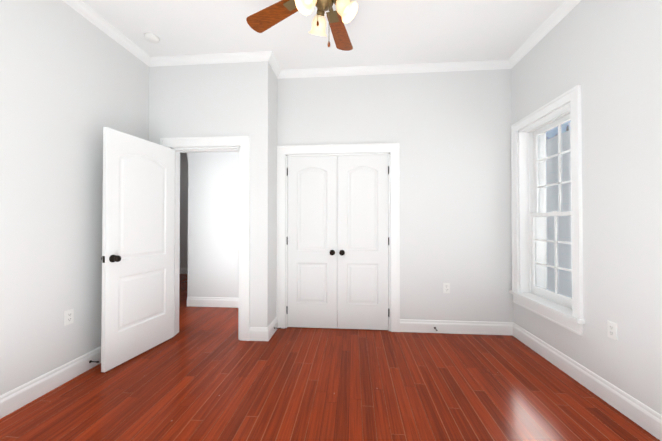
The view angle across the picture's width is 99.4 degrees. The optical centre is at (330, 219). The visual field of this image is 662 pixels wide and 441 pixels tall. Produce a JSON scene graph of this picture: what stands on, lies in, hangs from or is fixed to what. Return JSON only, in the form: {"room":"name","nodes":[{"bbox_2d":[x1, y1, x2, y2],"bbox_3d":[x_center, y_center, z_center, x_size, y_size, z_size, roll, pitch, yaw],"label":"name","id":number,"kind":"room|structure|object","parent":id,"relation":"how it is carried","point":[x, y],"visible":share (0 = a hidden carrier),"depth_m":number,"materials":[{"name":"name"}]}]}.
{"room":"empty bedroom","nodes":[
{"label":"empty bedroom","id":0,"kind":"room"},
{"bbox_2d":[0,0,148,394],"bbox_3d":[-2.262,-0.263,0.894,0.140,3.040,4.425,0,-1,5],"label":"wall","id":1,"kind":"structure","parent":0,"point":[73,82],"depth_m":2.12,"materials":[{"name":"paint"}]},
{"bbox_2d":[0,347,100,418],"bbox_3d":[-2.178,1.188,0.942,0.017,0.140,4.285,0,-1,5],"label":"baseboard","id":2,"kind":"structure","parent":1,"relation":"attached to","point":[24,394],"depth_m":2.05,"materials":[{"name":"white paint"}]},
{"bbox_2d":[64,308,73,325],"bbox_3d":[-2.078,0.775,2.230,0.008,0.115,0.070,0,-1,5],"label":"electrical outlet","id":3,"kind":"object","parent":1,"relation":"attached to","point":[68,317],"visible":1,"depth_m":2.22,"materials":[{"name":"white plastic"}]},
{"bbox_2d":[62,0,153,66],"bbox_3d":[-2.153,-1.748,0.972,0.066,0.068,4.285,0,-1,5],"label":"crown molding","id":4,"kind":"structure","parent":1,"relation":"attached to","point":[79,6],"depth_m":2.55,"materials":[{"name":"white paint"}]},
{"bbox_2d":[180,153,187,267],"bbox_3d":[-3.402,-0.196,6.904,2.800,3.040,0.140,0,-1,5],"label":"wall","id":5,"kind":"structure","parent":0,"point":[183,210],"depth_m":6.85,"materials":[{"name":"paint"}]},
{"bbox_2d":[179,268,187,273],"bbox_3d":[-3.374,1.253,6.807,2.870,0.140,0.017,0,-1,5],"label":"baseboard","id":6,"kind":"structure","parent":5,"relation":"attached to","point":[182,270],"depth_m":6.82,"materials":[{"name":"white paint"}]},
{"bbox_2d":[149,61,271,326],"bbox_3d":[-1.407,-0.238,3.115,1.485,3.040,0.140,0,-1,5],"label":"wall","id":7,"kind":"structure","parent":0,"point":[215,100],"depth_m":3.03,"materials":[{"name":"paint"}]},
{"bbox_2d":[101,127,174,372],"bbox_3d":[-1.800,0.250,2.698,0.171,2.030,0.760,0,-1,13],"label":"bedroom door","id":8,"kind":"structure","parent":7,"relation":"in","point":[138,234],"depth_m":2.60,"materials":[{"name":"paint"}]},
{"bbox_2d":[160,136,249,340],"bbox_3d":[-1.357,0.197,3.106,1.000,2.170,0.192,0,-1,5],"label":"door frame","id":9,"kind":"structure","parent":7,"relation":"attached to","point":[210,144],"depth_m":3.00,"materials":[{"name":"white paint"}]},
{"bbox_2d":[150,51,277,66],"bbox_3d":[-1.268,-1.725,3.016,1.321,0.068,0.066,0,-1,5],"label":"crown molding","id":10,"kind":"structure","parent":7,"relation":"attached to","point":[259,56],"depth_m":3.02,"materials":[{"name":"white paint"}]},
{"bbox_2d":[252,327,263,335],"bbox_3d":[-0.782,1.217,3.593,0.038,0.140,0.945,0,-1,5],"label":"baseboard","id":11,"kind":"structure","parent":7,"relation":"attached to","point":[256,331],"depth_m":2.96,"materials":[{"name":"white paint"}]},
{"bbox_2d":[187,152,238,297],"bbox_3d":[-1.428,-0.226,4.225,1.428,3.040,0.140,0,-1,5],"label":"wall","id":12,"kind":"structure","parent":0,"point":[213,200],"depth_m":4.18,"materials":[{"name":"paint"}]},
{"bbox_2d":[187,297,238,307],"bbox_3d":[-1.435,1.223,4.130,1.428,0.140,0.017,0,-1,5],"label":"baseboard","id":13,"kind":"structure","parent":12,"relation":"attached to","point":[191,301],"depth_m":4.15,"materials":[{"name":"white paint"}]},
{"bbox_2d":[271,69,276,321],"bbox_3d":[-0.692,-0.233,3.611,0.140,3.040,0.965,0,-1,5],"label":"wall","id":14,"kind":"structure","parent":0,"point":[274,204],"depth_m":3.24,"materials":[{"name":"paint"}]},
{"bbox_2d":[264,317,277,340],"bbox_3d":[-0.650,1.212,3.133,0.017,0.140,0.365,0,-1,5],"label":"baseboard","id":15,"kind":"structure","parent":14,"relation":"attached to","point":[269,331],"depth_m":3.03,"materials":[{"name":"white paint"}]},
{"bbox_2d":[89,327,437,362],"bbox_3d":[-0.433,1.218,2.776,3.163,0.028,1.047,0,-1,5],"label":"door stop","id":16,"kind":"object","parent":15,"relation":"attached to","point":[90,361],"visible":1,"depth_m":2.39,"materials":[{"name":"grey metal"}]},
{"bbox_2d":[81,0,564,69],"bbox_3d":[-1.508,-1.822,2.734,7.253,0.120,8.180,0,-1,5],"label":"ceiling","id":17,"kind":"structure","parent":0,"point":[389,32],"depth_m":2.62,"materials":[{"name":"paint"}]},
{"bbox_2d":[144,33,159,43],"bbox_3d":[-1.733,-1.746,2.717,0.132,0.034,0.132,0,-1,5],"label":"smoke detector","id":18,"kind":"object","parent":17,"relation":"attached to","point":[152,38],"visible":1,"depth_m":2.69,"materials":[{"name":"white plastic"}]},
{"bbox_2d":[246,0,357,50],"bbox_3d":[-0.012,-1.406,1.779,1.260,0.735,1.266,0,-1,5],"label":"fan","id":19,"kind":"object","parent":17,"relation":"hanging from","point":[263,20],"visible":1,"depth_m":1.93,"materials":[{"name":"brown wood"}]},
{"bbox_2d":[0,274,659,440],"bbox_3d":[-1.508,1.337,2.699,7.253,0.120,8.180,0,-1,5],"label":"floor","id":20,"kind":"structure","parent":0,"point":[204,374],"depth_m":2.04,"materials":[{"name":"brown wood"}]},
{"bbox_2d":[277,69,512,330],"bbox_3d":[0.696,-0.236,3.313,2.675,3.040,0.140,0,-1,5],"label":"wall","id":21,"kind":"structure","parent":0,"point":[450,132],"depth_m":3.20,"materials":[{"name":"paint"}]},
{"bbox_2d":[286,156,336,327],"bbox_3d":[-0.230,0.262,3.300,0.600,2.025,0.103,0,-1,5],"label":"closet door","id":22,"kind":"structure","parent":21,"relation":"in","point":[312,248],"depth_m":3.32,"materials":[{"name":"paint"}]},
{"bbox_2d":[276,143,399,331],"bbox_3d":[0.077,0.204,3.346,1.433,2.160,0.166,0,-1,5],"label":"trim","id":23,"kind":"structure","parent":21,"relation":"attached to","point":[393,149],"depth_m":3.27,"materials":[{"name":"white paint"}]},
{"bbox_2d":[337,155,388,329],"bbox_3d":[0.372,0.261,3.251,0.600,2.025,0.103,0,-1,5],"label":"closet door","id":24,"kind":"structure","parent":21,"relation":"in","point":[362,241],"depth_m":3.27,"materials":[{"name":"paint"}]},
{"bbox_2d":[274,60,505,78],"bbox_3d":[0.644,-1.723,3.230,2.585,0.068,0.066,0,-1,5],"label":"crown molding","id":25,"kind":"structure","parent":21,"relation":"attached to","point":[493,64],"depth_m":3.22,"materials":[{"name":"white paint"}]},
{"bbox_2d":[443,283,449,292],"bbox_3d":[1.309,0.778,3.178,0.070,0.115,0.008,0,-1,5],"label":"electrical outlet","id":26,"kind":"object","parent":21,"relation":"attached to","point":[446,287],"visible":1,"depth_m":3.18,"materials":[{"name":"white plastic"}]},
{"bbox_2d":[400,319,511,334],"bbox_3d":[1.388,1.212,3.162,1.208,0.140,0.017,0,-1,5],"label":"baseboard","id":27,"kind":"structure","parent":21,"relation":"attached to","point":[406,325],"depth_m":3.15,"materials":[{"name":"white paint"}]},
{"bbox_2d":[511,0,661,414],"bbox_3d":[1.964,-0.265,0.736,0.270,3.040,4.793,0,-1,5],"label":"wall","id":28,"kind":"structure","parent":0,"point":[606,55],"depth_m":1.91,"materials":[{"name":"paint"}]},
{"bbox_2d":[506,0,580,68],"bbox_3d":[1.803,-1.750,0.836,0.066,0.068,4.653,0,-1,5],"label":"crown molding","id":29,"kind":"structure","parent":28,"relation":"attached to","point":[544,29],"depth_m":2.58,"materials":[{"name":"white paint"}]},
{"bbox_2d":[509,85,584,335],"bbox_3d":[2.093,-0.071,2.628,0.320,1.945,0.960,0,-1,5],"label":"window","id":30,"kind":"structure","parent":28,"relation":"in","point":[547,238],"depth_m":2.69,"materials":[{"name":"white paint"}]},
{"bbox_2d":[512,322,661,440],"bbox_3d":[1.827,1.186,0.801,0.017,0.140,4.653,0,-1,5],"label":"baseboard","id":31,"kind":"structure","parent":28,"relation":"attached to","point":[643,416],"depth_m":2.01,"materials":[{"name":"white paint"}]},
{"bbox_2d":[607,320,616,340],"bbox_3d":[1.922,0.759,1.921,0.008,0.115,0.070,0,-1,5],"label":"electrical outlet","id":32,"kind":"object","parent":28,"relation":"attached to","point":[611,330],"visible":1,"depth_m":1.92,"materials":[{"name":"white plastic"}]}
]}

